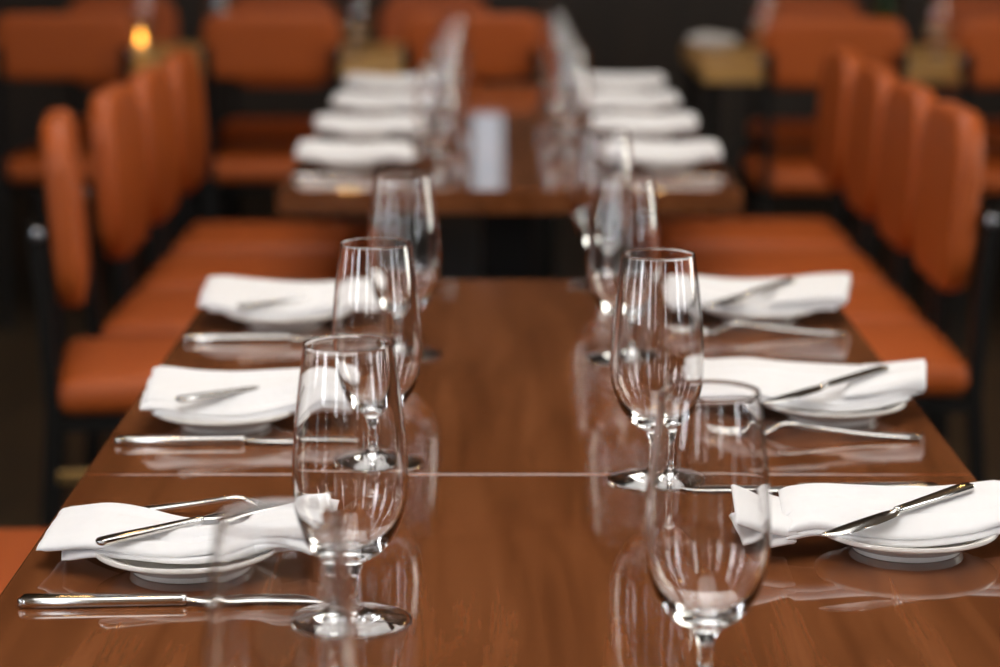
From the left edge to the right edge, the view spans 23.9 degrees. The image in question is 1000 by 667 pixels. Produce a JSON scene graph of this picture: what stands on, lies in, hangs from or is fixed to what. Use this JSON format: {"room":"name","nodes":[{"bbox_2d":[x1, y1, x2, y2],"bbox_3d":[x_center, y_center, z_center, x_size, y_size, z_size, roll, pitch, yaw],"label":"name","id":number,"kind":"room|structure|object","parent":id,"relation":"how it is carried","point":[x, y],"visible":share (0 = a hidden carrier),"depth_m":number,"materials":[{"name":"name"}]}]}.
{"room":"restaurant","nodes":[
{"label":"restaurant","id":0,"kind":"room"},
{"bbox_2d":[0,174,999,528],"bbox_3d":[0.100,0.626,3.686,7.800,0.100,13.800,0,11,0],"label":"floor","id":1,"kind":"structure","parent":0,"point":[22,409],"depth_m":6.94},
{"bbox_2d":[0,529,45,593],"bbox_3d":[-0.521,0.299,2.808,0.552,0.875,0.385,0,11,0],"label":"dining chair","id":2,"kind":"object","parent":1,"relation":"on","point":[15,544],"visible":0.02,"depth_m":2.88,"materials":[{"name":"brown leather"}]},
{"bbox_2d":[0,13,134,329],"bbox_3d":[-1.225,-0.500,6.909,0.401,0.890,0.552,0,11,0],"label":"dining chair","id":3,"kind":"object","parent":1,"relation":"on","point":[32,45],"visible":0.7,"depth_m":6.63,"materials":[{"name":"brown leather"}]},
{"bbox_2d":[25,109,179,528],"bbox_3d":[-0.525,0.057,4.064,0.552,0.875,0.385,-2,11,-8],"label":"dining chair","id":4,"kind":"object","parent":1,"relation":"on","point":[104,377],"visible":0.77,"depth_m":3.87,"materials":[{"name":"brown leather"}]},
{"bbox_2d":[5,43,204,248],"bbox_3d":[-1.491,-0.479,7.169,1.118,0.750,0.740,0,11,0],"label":"table","id":5,"kind":"object","parent":1,"relation":"on","point":[158,53],"visible":0.02,"depth_m":7.06,"materials":[{"name":"brown wood"}]},
{"bbox_2d":[134,29,152,53],"bbox_3d":[-1.067,-0.869,7.013,0.069,0.074,0.069,0,11,0],"label":"candle holder","id":6,"kind":"object","parent":5,"relation":"on","point":[141,46],"visible":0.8,"depth_m":6.99,"materials":[{"name":"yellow glass"}]},
{"bbox_2d":[130,0,157,46],"bbox_3d":[-1.100,-0.985,7.285,0.084,0.200,0.084,4,12,20],"label":"wine glass","id":7,"kind":"object","parent":5,"relation":"on","point":[143,13],"visible":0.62,"depth_m":7.26,"materials":[{"name":"clear"}]},
{"bbox_2d":[130,0,156,32],"bbox_3d":[-1.100,-1.007,7.281,0.081,0.156,0.081,3,11,13],"label":"bowl","id":8,"kind":"object","parent":7,"relation":"on","point":[143,13],"depth_m":7.25,"materials":[{"name":"clear glass"}]},
{"bbox_2d":[68,0,180,240],"bbox_3d":[-1.280,-0.675,7.856,0.385,0.875,0.552,0,11,0],"label":"dining chair","id":9,"kind":"object","parent":1,"relation":"on","point":[165,28],"visible":0.2,"depth_m":7.98,"materials":[{"name":"brown leather"}]},
{"bbox_2d":[83,84,201,468],"bbox_3d":[-0.511,-0.032,4.526,0.552,0.875,0.385,0,11,0],"label":"dining chair","id":10,"kind":"object","parent":1,"relation":"on","point":[116,130],"visible":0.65,"depth_m":4.37,"materials":[{"name":"brown leather"}]},
{"bbox_2d":[128,65,337,294],"bbox_3d":[-0.511,-0.118,4.968,0.552,0.875,0.385,0,11,0],"label":"dining chair","id":11,"kind":"object","parent":1,"relation":"on","point":[151,84],"visible":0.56,"depth_m":4.91,"materials":[{"name":"brown leather"}]},
{"bbox_2d":[160,49,367,257],"bbox_3d":[-0.511,-0.211,5.449,0.552,0.875,0.385,0,11,0],"label":"dining chair","id":12,"kind":"object","parent":1,"relation":"on","point":[182,67],"visible":0.44,"depth_m":5.34,"materials":[{"name":"brown leather"}]},
{"bbox_2d":[199,13,352,221],"bbox_3d":[-0.640,-0.500,6.909,0.401,0.890,0.552,0,11,0],"label":"dining chair","id":13,"kind":"object","parent":1,"relation":"on","point":[235,45],"visible":0.73,"depth_m":6.63,"materials":[{"name":"brown leather"}]},
{"bbox_2d":[222,0,335,221],"bbox_3d":[-0.740,-0.675,7.856,0.385,0.875,0.552,0,11,0],"label":"dining chair","id":14,"kind":"object","parent":1,"relation":"on","point":[235,130],"visible":0.35,"depth_m":7.97,"materials":[{"name":"brown leather"}]},
{"bbox_2d":[190,43,556,279],"bbox_3d":[-0.379,-0.479,7.169,1.102,0.750,0.740,0,11,0],"label":"table","id":15,"kind":"object","parent":1,"relation":"on","point":[385,59],"visible":0.08,"depth_m":6.87,"materials":[{"name":"brown wood"}]},
{"bbox_2d":[205,0,231,20],"bbox_3d":[-0.840,-0.940,7.050,0.084,0.200,0.084,-10,15,-42],"label":"wine glass","id":16,"kind":"object","parent":15,"relation":"on","point":[212,7],"visible":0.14,"depth_m":7.01,"materials":[{"name":"clear"}]},
{"bbox_2d":[343,0,371,55],"bbox_3d":[-0.420,-0.921,6.952,0.084,0.200,0.084,5,12,26],"label":"wine glass","id":17,"kind":"object","parent":15,"relation":"on","point":[357,13],"visible":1,"depth_m":6.92,"materials":[{"name":"clear"}]},
{"bbox_2d":[344,0,370,39],"bbox_3d":[-0.420,-0.943,6.947,0.081,0.156,0.081,7,13,33],"label":"bowl","id":18,"kind":"object","parent":17,"relation":"on","point":[357,13],"depth_m":6.92,"materials":[{"name":"clear glass"}]},
{"bbox_2d":[380,0,488,272],"bbox_3d":[-0.220,-0.675,7.856,0.385,0.875,0.552,0,11,0],"label":"dining chair","id":19,"kind":"object","parent":1,"relation":"on","point":[395,13],"visible":0.17,"depth_m":7.97,"materials":[{"name":"brown leather"}]},
{"bbox_2d":[400,13,540,279],"bbox_3d":[-0.078,-0.500,6.909,0.401,0.890,0.552,0,11,0],"label":"dining chair","id":20,"kind":"object","parent":1,"relation":"on","point":[503,45],"visible":0.43,"depth_m":6.61,"materials":[{"name":"brown leather"}]},
{"bbox_2d":[0,475,999,666],"bbox_3d":[0.025,0.589,1.639,0.781,0.750,1.023,0,11,0],"label":"dining table","id":21,"kind":"object","parent":1,"relation":"on","point":[487,570],"visible":0.55,"depth_m":1.74,"materials":[{"name":"brown wood"}]},
{"bbox_2d":[17,593,206,607],"bbox_3d":[-0.232,0.191,1.700,0.228,0.008,0.020,0,11,-2],"label":"table knife","id":22,"kind":"object","parent":21,"relation":"on","point":[31,600],"visible":0.71,"depth_m":1.69,"materials":[{"name":"silver metal"}]},
{"bbox_2d":[95,553,210,583],"bbox_3d":[-0.236,0.168,1.788,0.142,0.020,0.142,-3,11,-17],"label":"plate","id":23,"kind":"object","parent":21,"relation":"on","point":[150,571],"visible":0.33,"depth_m":1.75,"materials":[{"name":"white ceramic"}]},
{"bbox_2d":[36,503,215,563],"bbox_3d":[-0.240,0.148,1.802,0.250,0.034,0.122,2,11,13],"label":"napkin","id":24,"kind":"object","parent":23,"relation":"on","point":[74,531],"visible":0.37,"depth_m":1.77,"materials":[{"name":"white fabric"}]},
{"bbox_2d":[95,512,218,545],"bbox_3d":[-0.230,0.142,1.785,0.160,0.013,0.020,-6,12,-29],"label":"butter knife","id":25,"kind":"object","parent":24,"relation":"on","point":[114,538],"visible":0.72,"depth_m":1.76,"materials":[{"name":"silver metal"}]},
{"bbox_2d":[141,495,258,510],"bbox_3d":[-0.240,0.141,1.939,0.200,0.015,0.024,-1,11,-3],"label":"fork","id":26,"kind":"object","parent":21,"relation":"on","point":[161,507],"visible":0.27,"depth_m":1.94,"materials":[{"name":"silver metal"}]},
{"bbox_2d":[202,499,359,666],"bbox_3d":[-0.111,0.189,1.203,0.084,0.200,0.084,-3,11,-14],"label":"wine glass","id":27,"kind":"object","parent":21,"relation":"on","point":[280,594],"visible":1,"depth_m":1.16,"materials":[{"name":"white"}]},
{"bbox_2d":[292,334,411,639],"bbox_3d":[-0.104,0.105,1.642,0.084,0.200,0.084,10,15,42],"label":"wine glass","id":28,"kind":"object","parent":21,"relation":"on","point":[350,455],"visible":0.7,"depth_m":1.61,"materials":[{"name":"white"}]},
{"bbox_2d":[607,248,703,491],"bbox_3d":[0.135,0.030,2.030,0.084,0.200,0.084,-1,11,-7],"label":"wine glass","id":29,"kind":"object","parent":21,"relation":"on","point":[657,337],"visible":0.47,"depth_m":1.99,"materials":[{"name":"clear glass"}]},
{"bbox_2d":[643,379,771,666],"bbox_3d":[0.131,0.133,1.493,0.084,0.200,0.084,-2,11,-12],"label":"wine glass","id":30,"kind":"object","parent":21,"relation":"on","point":[707,529],"visible":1,"depth_m":1.46,"materials":[{"name":"clear glass"}]},
{"bbox_2d":[770,482,938,491],"bbox_3d":[0.260,0.132,2.008,0.228,0.008,0.020,0,11,0],"label":"table knife","id":31,"kind":"object","parent":21,"relation":"on","point":[905,484],"visible":0.24,"depth_m":2.01,"materials":[{"name":"silver metal"}]},
{"bbox_2d":[828,535,998,562],"bbox_3d":[0.317,0.158,1.841,0.142,0.020,0.142,3,11,17],"label":"plate","id":32,"kind":"object","parent":21,"relation":"on","point":[929,554],"visible":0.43,"depth_m":1.79,"materials":[{"name":"white ceramic"}]},
{"bbox_2d":[770,480,999,547],"bbox_3d":[0.297,0.139,1.845,0.230,0.033,0.110,0,11,0],"label":"napkin","id":33,"kind":"object","parent":32,"relation":"on","point":[799,511],"visible":0.8,"depth_m":1.82,"materials":[{"name":"white fabric"}]},
{"bbox_2d":[820,482,973,535],"bbox_3d":[0.309,0.135,1.815,0.160,0.017,0.020,-8,13,-35],"label":"butter knife","id":34,"kind":"object","parent":33,"relation":"on","point":[958,489],"visible":1,"depth_m":1.81,"materials":[{"name":"silver metal"}]},
{"bbox_2d":[332,85,681,126],"bbox_3d":[0.016,-0.163,5.531,0.781,0.750,1.023,0,11,0],"label":"dining table","id":35,"kind":"object","parent":1,"relation":"on","point":[490,105],"visible":0.11,"depth_m":5.37,"materials":[{"name":"brown wood"}]},
{"bbox_2d":[344,107,406,115],"bbox_3d":[-0.274,-0.494,5.216,0.142,0.020,0.142,-3,11,-17],"label":"plate","id":36,"kind":"object","parent":35,"relation":"on","point":[360,111],"visible":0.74,"depth_m":5.17,"materials":[{"name":"white ceramic"}]},
{"bbox_2d":[330,92,415,107],"bbox_3d":[-0.266,-0.516,5.221,0.219,0.030,0.130,1,11,3],"label":"napkin","id":37,"kind":"object","parent":36,"relation":"on","point":[341,99],"visible":0.85,"depth_m":5.19,"materials":[{"name":"white fabric"}]},
{"bbox_2d":[357,87,414,93],"bbox_3d":[-0.276,-0.586,5.692,0.142,0.020,0.142,3,11,17],"label":"plate","id":38,"kind":"object","parent":35,"relation":"on","point":[373,91],"visible":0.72,"depth_m":5.64,"materials":[{"name":"white ceramic"}]},
{"bbox_2d":[344,74,417,88],"bbox_3d":[-0.269,-0.607,5.694,0.225,0.030,0.132,0,11,-2],"label":"napkin","id":39,"kind":"object","parent":38,"relation":"on","point":[352,80],"visible":0.77,"depth_m":5.67,"materials":[{"name":"white fabric"}]},
{"bbox_2d":[433,27,469,122],"bbox_3d":[-0.107,-0.553,5.047,0.084,0.200,0.084,6,12,28],"label":"wine glass","id":40,"kind":"object","parent":35,"relation":"on","point":[456,35],"visible":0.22,"depth_m":5.01,"materials":[{"name":"clear"}]},
{"bbox_2d":[433,27,468,88],"bbox_3d":[-0.107,-0.575,5.043,0.081,0.156,0.081,6,13,30],"label":"bowl","id":41,"kind":"object","parent":40,"relation":"on","point":[456,35],"depth_m":5.01,"materials":[{"name":"clear glass"}]},
{"bbox_2d":[439,13,471,100],"bbox_3d":[-0.107,-0.650,5.548,0.084,0.200,0.084,-8,14,-36],"label":"wine glass","id":42,"kind":"object","parent":35,"relation":"on","point":[448,19],"visible":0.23,"depth_m":5.51,"materials":[{"name":"clear"}]},
{"bbox_2d":[439,13,471,67],"bbox_3d":[-0.107,-0.671,5.543,0.081,0.156,0.081,-5,12,-24],"label":"bowl","id":43,"kind":"object","parent":42,"relation":"on","point":[448,19],"depth_m":5.51,"materials":[{"name":"clear glass"}]},
{"bbox_2d":[536,8,567,91],"bbox_3d":[0.131,-0.693,5.773,0.084,0.200,0.084,8,13,34],"label":"wine glass","id":44,"kind":"object","parent":35,"relation":"on","point":[546,13],"visible":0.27,"depth_m":5.74,"materials":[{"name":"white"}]},
{"bbox_2d":[537,8,567,60],"bbox_3d":[0.131,-0.715,5.769,0.081,0.156,0.081,-10,15,-42],"label":"bowl","id":45,"kind":"object","parent":44,"relation":"on","point":[546,13],"depth_m":5.74,"materials":[{"name":"clear glass"}]},
{"bbox_2d":[539,19,573,109],"bbox_3d":[0.131,-0.610,5.341,0.084,0.200,0.084,6,12,28],"label":"wine glass","id":46,"kind":"object","parent":35,"relation":"on","point":[550,25],"visible":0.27,"depth_m":5.31,"materials":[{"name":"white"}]},
{"bbox_2d":[540,19,573,77],"bbox_3d":[0.131,-0.631,5.337,0.081,0.156,0.081,-3,11,-14],"label":"bowl","id":47,"kind":"object","parent":46,"relation":"on","point":[550,25],"depth_m":5.31,"materials":[{"name":"clear glass"}]},
{"bbox_2d":[595,87,650,92],"bbox_3d":[0.300,-0.590,5.712,0.142,0.020,0.142,3,11,17],"label":"plate","id":48,"kind":"object","parent":35,"relation":"on","point":[633,90],"visible":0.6,"depth_m":5.66,"materials":[{"name":"white ceramic"}]},
{"bbox_2d":[590,73,665,88],"bbox_3d":[0.293,-0.610,5.712,0.226,0.032,0.123,0,11,0],"label":"napkin","id":49,"kind":"object","parent":48,"relation":"on","point":[651,80],"visible":0.84,"depth_m":5.68,"materials":[{"name":"white fabric"}]},
{"bbox_2d":[606,106,666,113],"bbox_3d":[0.300,-0.498,5.236,0.142,0.020,0.142,-3,11,-17],"label":"plate","id":50,"kind":"object","parent":35,"relation":"on","point":[648,110],"visible":0.6,"depth_m":5.18,"materials":[{"name":"white ceramic"}]},
{"bbox_2d":[591,91,680,108],"bbox_3d":[0.292,-0.519,5.244,0.227,0.033,0.133,-1,11,-3],"label":"napkin","id":51,"kind":"object","parent":50,"relation":"on","point":[609,99],"visible":0.94,"depth_m":5.20,"materials":[{"name":"white fabric"}]},
{"bbox_2d":[276,127,742,279],"bbox_3d":[0.016,0.032,4.525,0.781,0.750,1.023,0,11,0],"label":"dining table","id":52,"kind":"object","parent":1,"relation":"on","point":[508,176],"visible":0.34,"depth_m":4.19,"materials":[{"name":"brown wood"}]},
{"bbox_2d":[291,174,373,178],"bbox_3d":[-0.248,-0.272,4.099,0.228,0.008,0.020,0,11,0],"label":"table knife","id":53,"kind":"object","parent":52,"relation":"on","point":[294,176],"visible":0.69,"depth_m":4.09,"materials":[{"name":"silver metal"}]},
{"bbox_2d":[312,159,388,170],"bbox_3d":[-0.270,-0.308,4.254,0.142,0.020,0.142,3,11,17],"label":"plate","id":54,"kind":"object","parent":52,"relation":"on","point":[332,165],"visible":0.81,"depth_m":4.21,"materials":[{"name":"white ceramic"}]},
{"bbox_2d":[295,139,413,161],"bbox_3d":[-0.263,-0.331,4.259,0.219,0.030,0.130,0,11,0],"label":"napkin","id":55,"kind":"object","parent":54,"relation":"on","point":[311,149],"visible":1,"depth_m":4.23,"materials":[{"name":"white fabric"}]},
{"bbox_2d":[329,131,397,140],"bbox_3d":[-0.272,-0.399,4.725,0.142,0.020,0.142,3,11,17],"label":"plate","id":56,"kind":"object","parent":52,"relation":"on","point":[377,136],"visible":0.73,"depth_m":4.68,"materials":[{"name":"white ceramic"}]},
{"bbox_2d":[314,114,415,132],"bbox_3d":[-0.265,-0.421,4.727,0.225,0.030,0.131,-1,11,-3],"label":"napkin","id":57,"kind":"object","parent":56,"relation":"on","point":[325,122],"visible":0.91,"depth_m":4.70,"materials":[{"name":"white fabric"}]},
{"bbox_2d":[414,63,461,182],"bbox_3d":[-0.107,-0.363,4.065,0.084,0.200,0.084,-1,11,-7],"label":"wine glass","id":58,"kind":"object","parent":52,"relation":"on","point":[437,115],"visible":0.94,"depth_m":4.03,"materials":[{"name":"clear glass"}]},
{"bbox_2d":[423,43,465,150],"bbox_3d":[-0.107,-0.456,4.546,0.084,0.200,0.084,-6,13,-30],"label":"wine glass","id":59,"kind":"object","parent":52,"relation":"on","point":[436,52],"visible":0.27,"depth_m":4.51,"materials":[{"name":"clear"}]},
{"bbox_2d":[426,43,464,112],"bbox_3d":[-0.107,-0.478,4.542,0.081,0.156,0.081,-2,11,-13],"label":"bowl","id":60,"kind":"object","parent":59,"relation":"on","point":[436,52],"depth_m":4.51,"materials":[{"name":"clear glass"}]},
{"bbox_2d":[543,32,580,131],"bbox_3d":[0.131,-0.519,4.870,0.084,0.200,0.084,-3,11,-13],"label":"wine glass","id":61,"kind":"object","parent":52,"relation":"on","point":[555,39],"visible":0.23,"depth_m":4.84,"materials":[{"name":"clear"}]},
{"bbox_2d":[544,32,580,96],"bbox_3d":[0.131,-0.540,4.866,0.081,0.156,0.081,7,13,33],"label":"bowl","id":62,"kind":"object","parent":61,"relation":"on","point":[555,39],"depth_m":4.84,"materials":[{"name":"clear glass"}]},
{"bbox_2d":[547,48,591,158],"bbox_3d":[0.131,-0.432,4.418,0.084,0.200,0.084,8,13,36],"label":"wine glass","id":63,"kind":"object","parent":52,"relation":"on","point":[570,96],"visible":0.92,"depth_m":4.38,"materials":[{"name":"clear glass"}]},
{"bbox_2d":[629,131,679,139],"bbox_3d":[0.298,-0.404,4.750,0.142,0.020,0.142,-3,11,-17],"label":"plate","id":64,"kind":"object","parent":52,"relation":"on","point":[640,135],"visible":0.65,"depth_m":4.70,"materials":[{"name":"white ceramic"}]},
{"bbox_2d":[590,113,697,131],"bbox_3d":[0.291,-0.424,4.750,0.226,0.032,0.123,0,11,-1],"label":"napkin","id":65,"kind":"object","parent":64,"relation":"on","point":[673,122],"visible":0.97,"depth_m":4.72,"materials":[{"name":"white fabric"}]},
{"bbox_2d":[633,160,704,170],"bbox_3d":[0.300,-0.308,4.254,0.142,0.020,0.142,-3,11,-17],"label":"plate","id":66,"kind":"object","parent":52,"relation":"on","point":[650,165],"visible":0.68,"depth_m":4.21,"materials":[{"name":"white ceramic"}]},
{"bbox_2d":[630,140,721,162],"bbox_3d":[0.293,-0.330,4.262,0.227,0.033,0.133,0,11,0],"label":"napkin","id":67,"kind":"object","parent":66,"relation":"on","point":[701,149],"visible":0.78,"depth_m":4.22,"materials":[{"name":"white fabric"}]},
{"bbox_2d":[84,280,971,474],"bbox_3d":[0.025,0.395,2.645,0.781,0.750,1.023,0,11,0],"label":"dining table","id":68,"kind":"object","parent":1,"relation":"on","point":[512,389],"visible":0.48,"depth_m":2.36,"materials":[{"name":"brown wood"}]},
{"bbox_2d":[114,435,292,444],"bbox_3d":[-0.242,0.098,2.184,0.228,0.008,0.020,0,11,-1],"label":"table knife","id":69,"kind":"object","parent":68,"relation":"on","point":[119,439],"visible":0.75,"depth_m":2.18,"materials":[{"name":"silver metal"}]},
{"bbox_2d":[151,410,291,434],"bbox_3d":[-0.262,0.078,2.256,0.142,0.020,0.142,-6,12,-27],"label":"plate","id":70,"kind":"object","parent":68,"relation":"on","point":[243,426],"visible":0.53,"depth_m":2.21,"materials":[{"name":"white ceramic"}]},
{"bbox_2d":[140,366,299,420],"bbox_3d":[-0.239,0.057,2.262,0.218,0.034,0.124,0,11,0],"label":"napkin","id":71,"kind":"object","parent":70,"relation":"on","point":[277,394],"visible":0.62,"depth_m":2.23,"materials":[{"name":"white fabric"}]},
{"bbox_2d":[175,385,260,402],"bbox_3d":[-0.235,0.052,2.244,0.160,0.005,0.020,-8,14,-31],"label":"butter knife","id":72,"kind":"object","parent":71,"relation":"on","point":[212,394],"visible":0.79,"depth_m":2.22,"materials":[{"name":"silver metal"}]},
{"bbox_2d":[183,334,315,342],"bbox_3d":[-0.243,0.005,2.665,0.228,0.008,0.020,0,11,-1],"label":"table knife","id":73,"kind":"object","parent":68,"relation":"on","point":[190,338],"visible":0.75,"depth_m":2.66,"materials":[{"name":"silver metal"}]},
{"bbox_2d":[224,313,331,330],"bbox_3d":[-0.252,-0.020,2.761,0.142,0.020,0.142,6,12,27],"label":"plate","id":74,"kind":"object","parent":68,"relation":"on","point":[297,324],"visible":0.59,"depth_m":2.71,"materials":[{"name":"white ceramic"}]},
{"bbox_2d":[197,276,334,318],"bbox_3d":[-0.246,-0.043,2.777,0.224,0.029,0.148,0,11,0],"label":"napkin","id":75,"kind":"object","parent":74,"relation":"on","point":[222,294],"visible":0.66,"depth_m":2.75,"materials":[{"name":"white fabric"}]},
{"bbox_2d":[237,296,310,308],"bbox_3d":[-0.233,-0.041,2.746,0.160,0.005,0.020,-8,13,-32],"label":"butter knife","id":76,"kind":"object","parent":75,"relation":"on","point":[292,299],"visible":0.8,"depth_m":2.72,"materials":[{"name":"silver metal"}]},
{"bbox_2d":[331,237,424,471],"bbox_3d":[-0.109,0.018,2.088,0.084,0.200,0.084,4,12,20],"label":"wine glass","id":77,"kind":"object","parent":68,"relation":"on","point":[376,289],"visible":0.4,"depth_m":2.05,"materials":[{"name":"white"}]},
{"bbox_2d":[331,237,421,404],"bbox_3d":[-0.109,-0.003,2.084,0.081,0.156,0.081,8,14,37],"label":"bowl","id":78,"kind":"object","parent":77,"relation":"on","point":[376,289],"depth_m":2.05,"materials":[{"name":"clear glass"}]},
{"bbox_2d":[367,170,442,360],"bbox_3d":[-0.105,-0.075,2.570,0.084,0.200,0.084,-5,12,-26],"label":"wine glass","id":79,"kind":"object","parent":68,"relation":"on","point":[402,203],"visible":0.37,"depth_m":2.53,"materials":[{"name":"clear glass"}]},
{"bbox_2d":[570,127,633,290],"bbox_3d":[0.132,-0.160,3.009,0.084,0.200,0.084,-10,15,-42],"label":"wine glass","id":80,"kind":"object","parent":68,"relation":"on","point":[602,150],"visible":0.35,"depth_m":2.97,"materials":[{"name":"clear glass"}]},
{"bbox_2d":[584,173,660,365],"bbox_3d":[0.134,-0.070,2.548,0.084,0.200,0.084,10,15,41],"label":"wine glass","id":81,"kind":"object","parent":68,"relation":"on","point":[624,216],"visible":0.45,"depth_m":2.51,"materials":[{"name":"clear glass"}]},
{"bbox_2d":[703,309,815,325],"bbox_3d":[0.306,-0.025,2.791,0.142,0.020,0.142,6,12,27],"label":"plate","id":82,"kind":"object","parent":68,"relation":"on","point":[764,319],"visible":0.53,"depth_m":2.74,"materials":[{"name":"white ceramic"}]},
{"bbox_2d":[698,273,850,313],"bbox_3d":[0.311,-0.048,2.801,0.229,0.032,0.140,0,11,0],"label":"napkin","id":83,"kind":"object","parent":82,"relation":"on","point":[815,292],"visible":0.84,"depth_m":2.76,"materials":[{"name":"white fabric"}]},
{"bbox_2d":[701,278,796,307],"bbox_3d":[0.292,-0.047,2.750,0.160,0.017,0.020,-9,14,-40],"label":"butter knife","id":84,"kind":"object","parent":83,"relation":"on","point":[788,281],"visible":0.96,"depth_m":2.75,"materials":[{"name":"silver metal"}]},
{"bbox_2d":[703,322,845,335],"bbox_3d":[0.295,-0.006,2.699,0.200,0.015,0.024,0,11,2],"label":"fork","id":85,"kind":"object","parent":68,"relation":"on","point":[712,330],"visible":0.7,"depth_m":2.69,"materials":[{"name":"silver metal"}]},
{"bbox_2d":[762,401,906,426],"bbox_3d":[0.322,0.072,2.287,0.142,0.020,0.142,6,12,27],"label":"plate","id":86,"kind":"object","parent":68,"relation":"on","point":[854,418],"visible":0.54,"depth_m":2.24,"materials":[{"name":"white ceramic"}]},
{"bbox_2d":[703,358,926,411],"bbox_3d":[0.295,0.047,2.306,0.240,0.032,0.135,2,11,11],"label":"napkin","id":87,"kind":"object","parent":86,"relation":"on","point":[903,380],"visible":0.71,"depth_m":2.28,"materials":[{"name":"white fabric"}]},
{"bbox_2d":[761,365,888,402],"bbox_3d":[0.313,0.049,2.247,0.160,0.017,0.020,-8,13,-35],"label":"butter knife","id":88,"kind":"object","parent":87,"relation":"on","point":[879,369],"visible":1,"depth_m":2.25,"materials":[{"name":"silver metal"}]},
{"bbox_2d":[764,422,920,439],"bbox_3d":[0.292,0.090,2.202,0.200,0.015,0.024,1,11,3],"label":"fork","id":89,"kind":"object","parent":68,"relation":"on","point":[909,436],"visible":0.6,"depth_m":2.20,"materials":[{"name":"silver metal"}]},
{"bbox_2d":[659,47,862,253],"bbox_3d":[0.573,-0.222,5.508,0.552,0.875,0.385,0,11,0],"label":"dining chair","id":90,"kind":"object","parent":1,"relation":"on","point":[841,64],"visible":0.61,"depth_m":5.40,"materials":[{"name":"brown leather"}]},
{"bbox_2d":[689,63,896,286],"bbox_3d":[0.573,-0.131,5.037,0.552,0.875,0.385,0,11,0],"label":"dining chair","id":91,"kind":"object","parent":1,"relation":"on","point":[872,82],"visible":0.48,"depth_m":4.96,"materials":[{"name":"brown leather"}]},
{"bbox_2d":[748,0,877,269],"bbox_3d":[1.030,-0.662,7.787,0.385,0.875,0.552,0,11,0],"label":"dining chair","id":92,"kind":"object","parent":1,"relation":"on","point":[787,135],"visible":0.22,"depth_m":7.90,"materials":[{"name":"brown leather"}]},
{"bbox_2d":[682,45,960,218],"bbox_3d":[1.285,-0.458,7.061,1.430,0.750,0.800,0,11,0],"label":"table","id":93,"kind":"object","parent":1,"relation":"on","point":[735,64],"visible":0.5,"depth_m":6.67,"materials":[{"name":"brown wood"}]},
{"bbox_2d":[693,42,738,49],"bbox_3d":[0.660,-0.882,7.224,0.142,0.020,0.142,-3,11,-17],"label":"plate","id":94,"kind":"object","parent":93,"relation":"on","point":[709,46],"visible":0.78,"depth_m":7.18,"materials":[{"name":"white ceramic"}]},
{"bbox_2d":[686,32,737,45],"bbox_3d":[0.646,-0.901,7.218,0.133,0.033,0.227,4,12,21],"label":"napkin","id":95,"kind":"object","parent":94,"relation":"on","point":[704,38],"visible":1,"depth_m":7.14,"materials":[{"name":"white fabric"}]},
{"bbox_2d":[750,0,777,52],"bbox_3d":[0.790,-0.940,7.050,0.084,0.200,0.084,-4,12,-20],"label":"wine glass","id":96,"kind":"object","parent":93,"relation":"on","point":[763,12],"visible":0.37,"depth_m":7.02,"materials":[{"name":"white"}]},
{"bbox_2d":[751,0,777,37],"bbox_3d":[0.790,-0.961,7.045,0.081,0.156,0.081,-4,12,-18],"label":"bowl","id":97,"kind":"object","parent":96,"relation":"on","point":[763,12],"depth_m":7.01,"materials":[{"name":"clear glass"}]},
{"bbox_2d":[873,0,898,20],"bbox_3d":[1.170,-1.017,7.157,0.076,0.326,0.076,0,11,0],"label":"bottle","id":98,"kind":"object","parent":93,"relation":"on","point":[882,9],"visible":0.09,"depth_m":7.13,"materials":[{"name":"green glass"}]},
{"bbox_2d":[922,0,951,56],"bbox_3d":[1.280,-0.911,6.902,0.084,0.200,0.084,7,13,31],"label":"wine glass","id":99,"kind":"object","parent":93,"relation":"on","point":[938,13],"visible":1,"depth_m":6.87,"materials":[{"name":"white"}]},
{"bbox_2d":[924,0,951,40],"bbox_3d":[1.280,-0.933,6.898,0.081,0.156,0.081,10,15,43],"label":"bowl","id":100,"kind":"object","parent":99,"relation":"on","point":[938,13],"depth_m":6.87,"materials":[{"name":"clear glass"}]},
{"bbox_2d":[741,19,910,218],"bbox_3d":[0.905,-0.455,6.674,0.401,0.890,0.552,0,11,0],"label":"dining chair","id":101,"kind":"object","parent":1,"relation":"on","point":[794,51],"visible":0.65,"depth_m":6.39,"materials":[{"name":"brown leather"}]},
{"bbox_2d":[840,80,935,423],"bbox_3d":[0.573,-0.048,4.604,0.552,0.875,0.385,0,11,0],"label":"dining chair","id":102,"kind":"object","parent":1,"relation":"on","point":[908,102],"visible":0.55,"depth_m":4.50,"materials":[{"name":"brown leather"}]},
{"bbox_2d":[852,100,999,481],"bbox_3d":[0.573,0.034,4.182,0.552,0.875,0.385,0,11,0],"label":"dining chair","id":103,"kind":"object","parent":1,"relation":"on","point":[951,148],"visible":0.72,"depth_m":4.01,"materials":[{"name":"brown leather"}]},
{"bbox_2d":[920,19,999,345],"bbox_3d":[1.440,-0.455,6.674,0.401,0.890,0.552,0,11,0],"label":"dining chair","id":104,"kind":"object","parent":1,"relation":"on","point":[979,39],"visible":0.61,"depth_m":6.39,"materials":[{"name":"brown leather"}]},
{"bbox_2d":[923,0,999,151],"bbox_3d":[1.620,-0.662,7.787,0.385,0.875,0.552,0,11,0],"label":"dining chair","id":105,"kind":"object","parent":1,"relation":"on","point":[963,11],"visible":0.11,"depth_m":7.90,"materials":[{"name":"brown leather"}]},
{"bbox_2d":[0,0,999,145],"bbox_3d":[0.100,-2.234,10.059,7.800,3.100,0.200,0,11,0],"label":"wall","id":106,"kind":"structure","parent":0,"point":[618,36],"depth_m":10.16,"materials":[{"name":"black"}]},
{"bbox_2d":[8,146,756,173],"bbox_3d":[0.100,-0.750,10.233,7.400,0.120,0.020,0,11,0],"label":"baseboard","id":107,"kind":"structure","parent":106,"relation":"attached to","point":[731,155],"depth_m":10.22,"materials":[{"name":"black"}]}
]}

